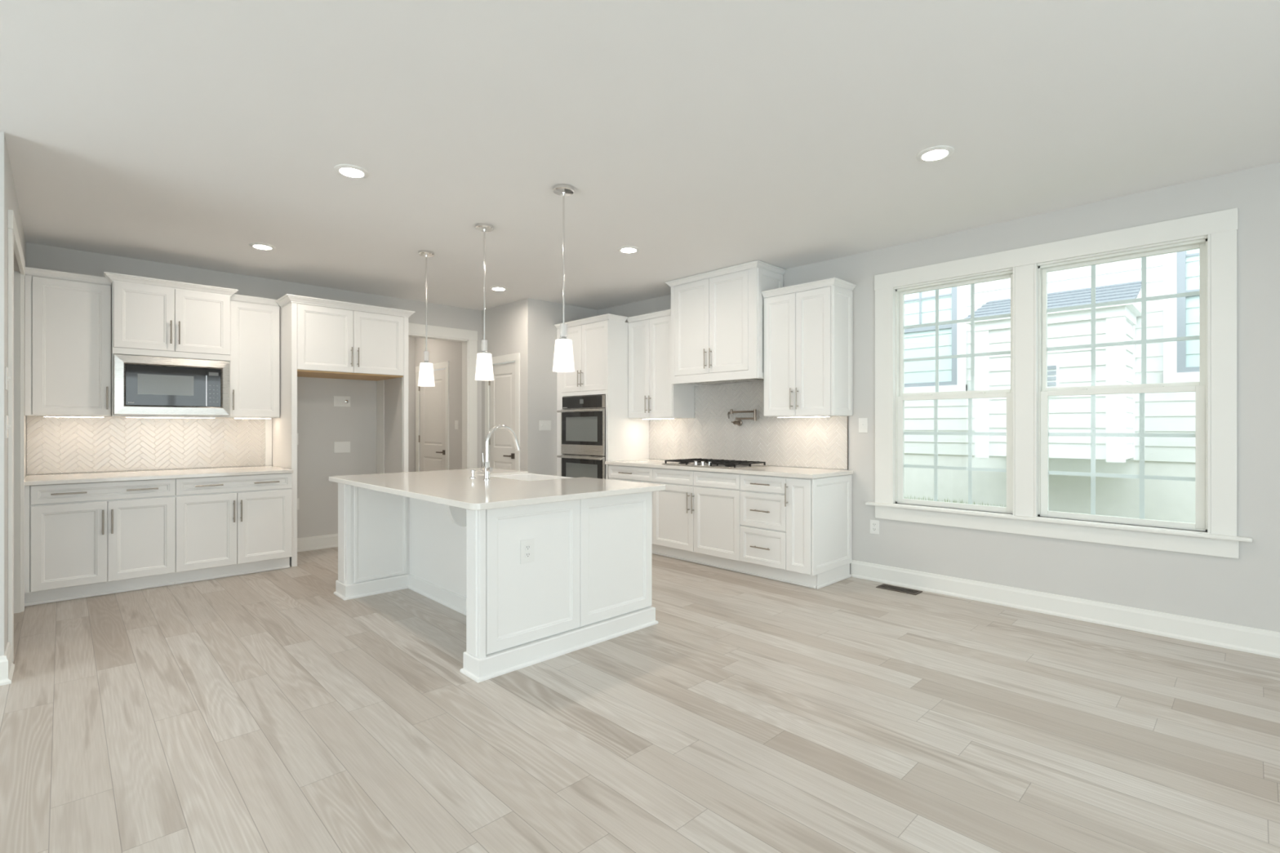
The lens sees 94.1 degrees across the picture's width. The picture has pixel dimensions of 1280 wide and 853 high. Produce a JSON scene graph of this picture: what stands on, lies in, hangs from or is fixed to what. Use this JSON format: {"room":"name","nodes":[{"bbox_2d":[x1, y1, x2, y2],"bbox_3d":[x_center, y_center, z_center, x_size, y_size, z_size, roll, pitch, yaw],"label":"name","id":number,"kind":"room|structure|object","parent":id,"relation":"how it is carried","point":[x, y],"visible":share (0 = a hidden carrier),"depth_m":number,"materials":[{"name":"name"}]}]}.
{"room":"kitchen","nodes":[
{"label":"kitchen","id":0,"kind":"room"},
{"bbox_2d":[0,131,26,656],"bbox_3d":[-4.102,-0.094,3.830,0.140,2.762,2.490,0,0,-44],"label":"wall","id":1,"kind":"structure","parent":0,"point":[8,197],"depth_m":2.98,"materials":[{"name":"paint"}]},
{"bbox_2d":[4,366,10,390],"bbox_3d":[-3.277,-0.248,3.091,0.016,0.117,0.120,0,0,-44],"label":"light switch","id":2,"kind":"object","parent":1,"relation":"attached to","point":[7,378],"visible":1,"depth_m":3.05,"materials":[{"name":"white plastic"}]},
{"bbox_2d":[4,415,10,438],"bbox_3d":[-3.277,0.002,3.091,0.016,0.117,0.120,0,0,-44],"label":"light switch","id":3,"kind":"object","parent":1,"relation":"attached to","point":[6,425],"visible":1,"depth_m":3.05,"materials":[{"name":"white plastic"}]},
{"bbox_2d":[7,209,25,663],"bbox_3d":[-3.902,0.065,3.638,0.163,2.445,1.405,0,0,-44],"label":"trim","id":4,"kind":"structure","parent":1,"relation":"attached to","point":[15,279],"depth_m":4.10,"materials":[{"name":"paint"}]},
{"bbox_2d":[26,242,481,537],"bbox_3d":[-3.577,-0.094,6.156,4.230,2.762,0.120,0,0,-44],"label":"wall","id":5,"kind":"structure","parent":0,"point":[320,424],"depth_m":6.28,"materials":[{"name":"paint"}]},
{"bbox_2d":[24,266,111,416],"bbox_3d":[-4.606,-0.648,4.811,0.493,1.127,0.374,0,0,-44],"label":"upper cabinet","id":6,"kind":"object","parent":5,"relation":"attached to","point":[68,322],"visible":0.92,"depth_m":4.70,"materials":[{"name":"paint"}]},
{"bbox_2d":[43,415,104,417],"bbox_3d":[-4.564,-0.080,4.810,0.360,0.010,0.040,0,0,-44],"label":"light","id":7,"kind":"object","parent":6,"relation":"attached to","point":[43,415],"visible":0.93,"depth_m":4.76,"materials":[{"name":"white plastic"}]},
{"bbox_2d":[26,416,271,475],"bbox_3d":[-4.294,0.151,5.363,1.709,0.472,0.018,0,0,-44],"label":"backsplash","id":8,"kind":"structure","parent":5,"relation":"attached to","point":[55,445],"depth_m":5.27,"materials":[{"name":"tile"}]},
{"bbox_2d":[103,271,238,417],"bbox_3d":[-4.102,-0.658,5.220,0.898,1.146,0.487,0,0,-44],"label":"upper cabinet","id":9,"kind":"object","parent":5,"relation":"attached to","point":[150,317],"visible":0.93,"depth_m":5.05,"materials":[{"name":"paint"}]},
{"bbox_2d":[125,416,215,418],"bbox_3d":[-4.098,-0.080,5.220,0.620,0.010,0.040,0,0,-44],"label":"light","id":10,"kind":"object","parent":9,"relation":"attached to","point":[126,416],"visible":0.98,"depth_m":5.14,"materials":[{"name":"white plastic"}]},
{"bbox_2d":[113,354,229,415],"bbox_3d":[-4.095,-0.341,5.213,0.780,0.488,0.414,0,0,-44],"label":"microwave oven","id":11,"kind":"object","parent":9,"relation":"in","point":[143,384],"visible":1,"depth_m":5.05,"materials":[{"name":"silver metal"}]},
{"bbox_2d":[222,293,279,417],"bbox_3d":[-3.703,-0.648,5.686,0.400,1.127,0.374,0,0,-44],"label":"upper cabinet","id":12,"kind":"object","parent":5,"relation":"attached to","point":[255,328],"visible":0.84,"depth_m":5.58,"materials":[{"name":"paint"}]},
{"bbox_2d":[233,417,271,418],"bbox_3d":[-3.680,-0.080,5.666,0.300,0.010,0.040,0,0,-44],"label":"light","id":13,"kind":"object","parent":12,"relation":"attached to","point":[233,417],"visible":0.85,"depth_m":5.62,"materials":[{"name":"white plastic"}]},
{"bbox_2d":[297,497,299,510],"bbox_3d":[-3.535,0.797,6.107,0.075,0.118,0.008,0,0,-44],"label":"power outlet","id":14,"kind":"object","parent":5,"relation":"attached to","point":[298,499],"visible":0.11,"depth_m":6.13,"materials":[{"name":"white plastic"}]},
{"bbox_2d":[297,533,337,551],"bbox_3d":[-3.289,1.217,6.333,0.970,0.140,0.026,0,0,-44],"label":"baseboard","id":15,"kind":"structure","parent":5,"relation":"attached to","point":[325,541],"depth_m":6.24,"materials":[{"name":"paint"}]},
{"bbox_2d":[333,395,350,406],"bbox_3d":[-3.208,-0.270,6.419,0.170,0.112,0.016,0,0,-44],"label":"box","id":16,"kind":"object","parent":5,"relation":"attached to","point":[338,401],"visible":1,"depth_m":6.42,"materials":[{"name":"white plastic"}]},
{"bbox_2d":[333,441,350,453],"bbox_3d":[-3.210,0.223,6.424,0.165,0.118,0.006,0,0,-44],"label":"blank plate","id":17,"kind":"object","parent":5,"relation":"attached to","point":[339,446],"visible":1,"depth_m":6.42,"materials":[{"name":"white plastic"}]},
{"bbox_2d":[408,322,477,469],"bbox_3d":[-2.518,0.041,7.171,1.163,2.492,0.146,0,0,-44],"label":"doorway","id":18,"kind":"structure","parent":5,"relation":"in","point":[468,338],"depth_m":7.46,"materials":[{"name":"paint"}]},
{"bbox_2d":[408,336,415,471],"bbox_3d":[-3.931,-0.094,8.166,1.920,2.762,0.120,0,0,-44],"label":"wall","id":19,"kind":"structure","parent":0,"point":[411,340],"depth_m":8.67,"materials":[{"name":"paint"}]},
{"bbox_2d":[415,337,462,470],"bbox_3d":[-2.697,-0.094,8.186,0.120,2.762,1.570,0,0,-44],"label":"wall","id":20,"kind":"structure","parent":0,"point":[438,351],"depth_m":7.87,"materials":[{"name":"paint"}]},
{"bbox_2d":[415,361,448,471],"bbox_3d":[-2.897,0.209,8.298,0.094,2.155,1.016,0,0,-44],"label":"door","id":21,"kind":"structure","parent":20,"relation":"in","point":[432,403],"depth_m":8.29,"materials":[{"name":"paint"}]},
{"bbox_2d":[454,420,457,429],"bbox_3d":[-2.399,-0.021,7.781,0.016,0.117,0.085,0,0,-44],"label":"light switch","id":22,"kind":"object","parent":20,"relation":"attached to","point":[455,421],"visible":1,"depth_m":7.78,"materials":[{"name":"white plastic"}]},
{"bbox_2d":[481,297,536,473],"bbox_3d":[-1.650,-0.094,7.292,0.120,2.762,1.170,0,0,-44],"label":"wall","id":23,"kind":"structure","parent":0,"point":[510,327],"depth_m":6.91,"materials":[{"name":"paint"}]},
{"bbox_2d":[484,352,519,471],"bbox_3d":[-1.673,0.214,7.221,0.094,2.145,0.786,0,0,-44],"label":"door","id":24,"kind":"structure","parent":23,"relation":"in","point":[504,389],"depth_m":7.20,"materials":[{"name":"paint"}]},
{"bbox_2d":[536,299,597,475],"bbox_3d":[-0.852,-0.094,7.335,1.085,2.762,0.120,0,0,-44],"label":"wall","id":25,"kind":"structure","parent":0,"point":[548,314],"depth_m":7.03,"materials":[{"name":"paint"}]},
{"bbox_2d":[539,420,551,430],"bbox_3d":[-1.109,-0.013,6.990,0.165,0.117,0.016,0,0,-44],"label":"light switch","id":26,"kind":"object","parent":25,"relation":"attached to","point":[544,424],"visible":1,"depth_m":6.99,"materials":[{"name":"white plastic"}]},
{"bbox_2d":[0,0,1279,310],"bbox_3d":[-1.756,-1.535,2.476,9.325,0.120,12.000,0,0,-44],"label":"ceiling","id":27,"kind":"structure","parent":0,"point":[698,136],"depth_m":2.94,"materials":[{"name":"paint"}]},
{"bbox_2d":[248,242,275,250],"bbox_3d":[-3.088,-1.470,4.875,0.184,0.010,0.184,0,0,-44],"label":"recessed light","id":28,"kind":"object","parent":27,"relation":"in","point":[255,245],"visible":1,"depth_m":4.86,"materials":[{"name":"white"}]},
{"bbox_2d":[333,164,368,178],"bbox_3d":[-1.664,-1.470,3.442,0.184,0.010,0.184,0,0,-44],"label":"recessed light","id":29,"kind":"object","parent":27,"relation":"in","point":[345,170],"visible":1,"depth_m":3.43,"materials":[{"name":"white"}]},
{"bbox_2d":[417,249,435,386],"bbox_3d":[-1.809,-0.908,5.047,0.137,1.133,0.137,0,0,-44],"label":"pendant light","id":30,"kind":"object","parent":27,"relation":"hanging from","point":[426,376],"visible":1,"depth_m":5.01,"materials":[{"name":"white glass"}]},
{"bbox_2d":[475,222,493,380],"bbox_3d":[-1.145,-0.908,4.386,0.137,1.133,0.137,0,0,-44],"label":"pendant light","id":31,"kind":"object","parent":27,"relation":"hanging from","point":[484,366],"visible":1,"depth_m":4.36,"materials":[{"name":"white glass"}]},
{"bbox_2d":[489,286,507,291],"bbox_3d":[-1.509,-1.470,6.364,0.184,0.010,0.184,0,0,-44],"label":"recessed light","id":32,"kind":"object","parent":27,"relation":"in","point":[494,288],"visible":1,"depth_m":6.35,"materials":[{"name":"white"}]},
{"bbox_2d":[552,184,574,372],"bbox_3d":[-0.473,-0.908,3.693,0.137,1.133,0.137,0,0,-44],"label":"pendant light","id":33,"kind":"object","parent":27,"relation":"hanging from","point":[563,358],"visible":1,"depth_m":3.66,"materials":[{"name":"white glass"}]},
{"bbox_2d":[617,245,639,253],"bbox_3d":[-0.095,-1.470,4.963,0.184,0.010,0.184,0,0,-44],"label":"recessed light","id":34,"kind":"object","parent":27,"relation":"in","point":[628,249],"visible":1,"depth_m":4.95,"materials":[{"name":"white"}]},
{"bbox_2d":[915,145,954,161],"bbox_3d":[1.594,-1.470,3.220,0.184,0.010,0.184,0,0,-44],"label":"recessed light","id":35,"kind":"object","parent":27,"relation":"in","point":[934,153],"visible":1,"depth_m":3.21,"materials":[{"name":"white"}]},
{"bbox_2d":[0,546,1279,852],"bbox_3d":[-1.738,1.337,2.494,9.375,0.100,12.000,0,0,-44],"label":"floor","id":36,"kind":"structure","parent":0,"point":[273,711],"depth_m":2.48,"materials":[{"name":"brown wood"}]},
{"bbox_2d":[24,478,175,606],"bbox_3d":[-4.313,0.853,4.774,0.861,0.868,0.834,0,0,-44],"label":"base cabinet","id":37,"kind":"object","parent":36,"relation":"on","point":[86,540],"visible":0.87,"depth_m":4.48,"materials":[{"name":"paint"}]},
{"bbox_2d":[24,465,293,485],"bbox_3d":[-4.014,0.403,5.066,1.701,0.029,0.813,0,0,-44],"label":"countertop","id":38,"kind":"structure","parent":37,"relation":"on","point":[100,477],"depth_m":4.86,"materials":[{"name":"stone"}]},
{"bbox_2d":[174,472,292,584],"bbox_3d":[-3.704,0.853,5.364,0.835,0.868,0.834,0,0,-44],"label":"base cabinet","id":39,"kind":"object","parent":36,"relation":"on","point":[226,526],"visible":1,"depth_m":5.07,"materials":[{"name":"paint"}]},
{"bbox_2d":[271,293,415,567],"bbox_3d":[-3.030,0.043,6.071,1.183,2.487,0.757,0,0,-44],"label":"refrigerator surround","id":40,"kind":"object","parent":36,"relation":"on","point":[318,341],"visible":0.85,"depth_m":5.82,"materials":[{"name":"paint"}]},
{"bbox_2d":[333,483,657,683],"bbox_3d":[-1.118,0.851,4.239,1.300,0.872,2.216,0,0,-44],"label":"kitchen island","id":41,"kind":"object","parent":36,"relation":"on","point":[588,582],"visible":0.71,"depth_m":3.58,"materials":[{"name":"paint"}]},
{"bbox_2d":[328,467,665,510],"bbox_3d":[-1.110,0.398,4.221,1.377,0.034,2.263,0,0,-44],"label":"island countertop","id":42,"kind":"structure","parent":41,"relation":"on","point":[451,487],"depth_m":3.73,"materials":[{"name":"stone"}]},
{"bbox_2d":[469,469,482,478],"bbox_3d":[-1.218,0.350,4.433,0.103,0.062,0.052,0,0,-44],"label":"soap dispenser","id":43,"kind":"object","parent":42,"relation":"on","point":[473,471],"visible":1,"depth_m":4.41,"materials":[{"name":"silver metal"}]},
{"bbox_2d":[481,424,520,479],"bbox_3d":[-1.007,0.184,4.349,0.307,0.394,0.115,0,0,-44],"label":"faucet","id":44,"kind":"object","parent":42,"relation":"on","point":[486,467],"visible":1,"depth_m":4.26,"materials":[{"name":"silver metal"}]},
{"bbox_2d":[489,473,571,480],"bbox_3d":[-0.848,0.530,4.609,0.502,0.270,0.744,0,0,-44],"label":"sink","id":45,"kind":"object","parent":42,"relation":"in","point":[525,477],"visible":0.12,"depth_m":4.90,"materials":[{"name":"silver metal"}]},
{"bbox_2d":[520,538,534,564],"bbox_3d":[-0.611,0.677,3.239,0.088,0.126,0.008,0,0,-44],"label":"power outlet","id":46,"kind":"object","parent":41,"relation":"attached to","point":[526,546],"visible":1,"depth_m":3.23,"materials":[{"name":"white plastic"}]},
{"bbox_2d":[524,544,530,550],"bbox_3d":[-0.609,0.657,3.237,0.034,0.029,0.003,0,0,-44],"label":"receptacle","id":47,"kind":"object","parent":46,"relation":"attached to","point":[527,547],"depth_m":3.24,"materials":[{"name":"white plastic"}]},
{"bbox_2d":[524,551,530,557],"bbox_3d":[-0.609,0.697,3.237,0.034,0.029,0.003,0,0,-44],"label":"receptacle","id":48,"kind":"object","parent":46,"relation":"attached to","point":[527,554],"depth_m":3.24,"materials":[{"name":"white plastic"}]},
{"bbox_2d":[554,313,649,479],"bbox_3d":[-0.440,0.038,6.971,0.674,2.498,0.974,0,0,-44],"label":"tall cabinet","id":49,"kind":"object","parent":36,"relation":"on","point":[600,348],"visible":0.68,"depth_m":6.62,"materials":[{"name":"paint"}]},
{"bbox_2d":[556,395,605,479],"bbox_3d":[-0.478,0.251,6.917,0.629,1.192,0.776,0,0,-44],"label":"double oven","id":50,"kind":"object","parent":49,"relation":"in","point":[583,418],"visible":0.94,"depth_m":6.71,"materials":[{"name":"metal"}]},
{"bbox_2d":[608,464,658,554],"bbox_3d":[0.110,0.848,6.388,0.694,0.878,0.679,0,0,-44],"label":"base cabinet","id":51,"kind":"object","parent":36,"relation":"on","point":[620,473],"visible":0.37,"depth_m":6.12,"materials":[{"name":"paint"}]},
{"bbox_2d":[653,467,745,573],"bbox_3d":[0.717,0.848,5.763,0.694,0.878,1.063,0,0,-44],"label":"base cabinet","id":52,"kind":"object","parent":36,"relation":"on","point":[696,518],"visible":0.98,"depth_m":5.51,"materials":[{"name":"paint"}]},
{"bbox_2d":[604,458,853,479],"bbox_3d":[0.725,0.391,5.756,0.674,0.032,2.474,0,0,-44],"label":"countertop","id":53,"kind":"structure","parent":52,"relation":"on","point":[778,471],"depth_m":5.25,"materials":[{"name":"stone"}]},
{"bbox_2d":[662,457,768,469],"bbox_3d":[0.714,0.352,5.757,0.515,0.045,0.895,0,0,-44],"label":"gas cooktop","id":54,"kind":"object","parent":53,"relation":"in","point":[723,464],"visible":1,"depth_m":5.63,"materials":[{"name":"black metal"}]},
{"bbox_2d":[740,474,791,582],"bbox_3d":[1.246,0.848,5.217,0.694,0.878,0.457,0,0,-44],"label":"base cabinet","id":55,"kind":"object","parent":36,"relation":"on","point":[762,508],"visible":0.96,"depth_m":5.00,"materials":[{"name":"paint"}]},
{"bbox_2d":[784,474,852,589],"bbox_3d":[1.491,0.848,4.963,0.694,0.878,0.249,0,0,-44],"label":"base cabinet","id":56,"kind":"object","parent":36,"relation":"on","point":[819,511],"visible":0.99,"depth_m":4.80,"materials":[{"name":"paint"}]},
{"bbox_2d":[875,583,922,595],"bbox_3d":[2.043,1.284,4.703,0.136,0.005,0.310,0,0,-44],"label":"floor vent","id":57,"kind":"object","parent":36,"relation":"in","point":[909,591],"visible":1,"depth_m":4.69,"materials":[{"name":"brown metal"}]},
{"bbox_2d":[597,162,1279,631],"bbox_3d":[2.480,-0.094,4.561,0.160,2.762,8.500,0,0,-44],"label":"wall","id":58,"kind":"structure","parent":0,"point":[1243,591],"depth_m":3.77,"materials":[{"name":"paint"}]},
{"bbox_2d":[626,309,694,418],"bbox_3d":[0.212,-0.650,6.509,0.380,1.119,0.683,0,0,-44],"label":"upper cabinet","id":59,"kind":"object","parent":58,"relation":"attached to","point":[651,393],"visible":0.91,"depth_m":6.37,"materials":[{"name":"paint"}]},
{"bbox_2d":[642,417,674,419],"bbox_3d":[0.194,-0.086,6.496,0.040,0.010,0.460,0,0,-44],"label":"light","id":60,"kind":"object","parent":59,"relation":"attached to","point":[642,418],"visible":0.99,"depth_m":6.53,"materials":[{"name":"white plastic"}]},
{"bbox_2d":[665,260,786,386],"bbox_3d":[0.813,-0.952,5.830,0.462,1.038,1.127,0,0,-44],"label":"upper cabinet","id":61,"kind":"object","parent":58,"relation":"attached to","point":[717,322],"visible":0.89,"depth_m":5.61,"materials":[{"name":"paint"}]},
{"bbox_2d":[648,382,848,470],"bbox_3d":[0.952,-0.029,6.013,0.010,0.806,2.425,0,0,-44],"label":"backsplash","id":62,"kind":"structure","parent":58,"relation":"attached to","point":[820,442],"depth_m":5.92,"materials":[{"name":"tile"}]},
{"bbox_2d":[727,408,756,426],"bbox_3d":[0.993,-0.089,5.865,0.135,0.166,0.344,0,0,-44],"label":"pot filler","id":63,"kind":"object","parent":62,"relation":"attached to","point":[739,422],"visible":1,"depth_m":5.88,"materials":[{"name":"silver metal"}]},
{"bbox_2d":[760,277,856,416],"bbox_3d":[1.465,-0.650,5.216,0.380,1.119,0.712,0,0,-44],"label":"upper cabinet","id":64,"kind":"object","parent":58,"relation":"attached to","point":[808,335],"visible":1,"depth_m":5.07,"materials":[{"name":"paint"}]},
{"bbox_2d":[777,415,830,417],"bbox_3d":[1.426,-0.086,5.225,0.040,0.010,0.500,0,0,-44],"label":"light","id":65,"kind":"object","parent":64,"relation":"attached to","point":[816,415],"visible":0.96,"depth_m":5.18,"materials":[{"name":"white plastic"}]},
{"bbox_2d":[858,417,867,432],"bbox_3d":[1.887,-0.011,5.047,0.016,0.122,0.078,0,0,-44],"label":"light switch","id":66,"kind":"object","parent":58,"relation":"attached to","point":[863,422],"visible":1,"depth_m":5.05,"materials":[{"name":"white plastic"}]},
{"bbox_2d":[870,519,879,534],"bbox_3d":[1.959,0.839,4.977,0.008,0.117,0.078,0,0,-44],"label":"power outlet","id":67,"kind":"object","parent":58,"relation":"attached to","point":[874,524],"visible":1,"depth_m":4.97,"materials":[{"name":"white plastic"}]},
{"bbox_2d":[865,207,1252,559],"bbox_3d":[2.745,-0.249,4.248,0.215,2.022,2.260,0,0,-44],"label":"window","id":68,"kind":"structure","parent":58,"relation":"in","point":[1220,228],"depth_m":4.06,"materials":[{"name":"paint"}]},
{"bbox_2d":[895,270,1013,513],"bbox_3d":[2.428,-0.247,4.614,0.100,1.748,0.852,0,0,-44],"label":"window","id":69,"kind":"structure","parent":68,"relation":"in","point":[900,397],"depth_m":4.65,"materials":[{"name":"plastic"}]},
{"bbox_2d":[1038,238,1207,531],"bbox_3d":[3.123,-0.247,3.897,0.100,1.748,0.863,0,0,-44],"label":"window","id":70,"kind":"structure","parent":68,"relation":"in","point":[1200,388],"depth_m":3.85,"materials":[{"name":"plastic"}]},
{"bbox_2d":[849,560,1279,658],"bbox_3d":[3.590,1.217,3.282,0.026,0.140,5.118,0,0,-44],"label":"baseboard","id":71,"kind":"structure","parent":58,"relation":"attached to","point":[1224,635],"depth_m":3.93,"materials":[{"name":"paint"}]},
{"bbox_3d":[-4.638,-0.094,1.661,3.650,2.762,0.120,0,0,-44],"label":"wall","id":72,"kind":"structure","parent":0,"visible":0},
{"bbox_2d":[0,641,14,685],"bbox_3d":[-4.620,1.217,1.761,3.816,0.140,0.291,0,0,-44],"label":"baseboard","id":73,"kind":"structure","parent":72,"relation":"attached to","point":[6,667],"depth_m":2.98,"materials":[{"name":"paint"}]},
{"label":"outside","id":74,"kind":"structure","parent":0,"visible":0},
{"bbox_3d":[3.644,1.369,5.620,2.945,0.835,15.000,0,0,-44],"label":"lawn","id":75,"kind":"structure","parent":74,"visible":0},
{"bbox_2d":[904,494,1002,506],"bbox_3d":[3.524,1.029,6.962,1.228,0.304,3.320,0,0,-44],"label":"grass","id":76,"kind":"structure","parent":75,"relation":"on","point":[907,495],"depth_m":7.44,"materials":[{"name":"green plant"}]},
{"bbox_2d":[904,248,1199,523],"bbox_3d":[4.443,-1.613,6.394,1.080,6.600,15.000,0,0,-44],"label":"window glass","id":77,"kind":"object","parent":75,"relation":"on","point":[1175,273],"visible":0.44,"depth_m":6.15,"materials":[{"name":"glass"}]},
{"bbox_2d":[1047,362,1059,387],"bbox_3d":[4.119,-0.488,6.080,0.062,0.310,0.260,0,0,-44],"label":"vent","id":78,"kind":"object","parent":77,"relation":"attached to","point":[1053,368],"depth_m":6.00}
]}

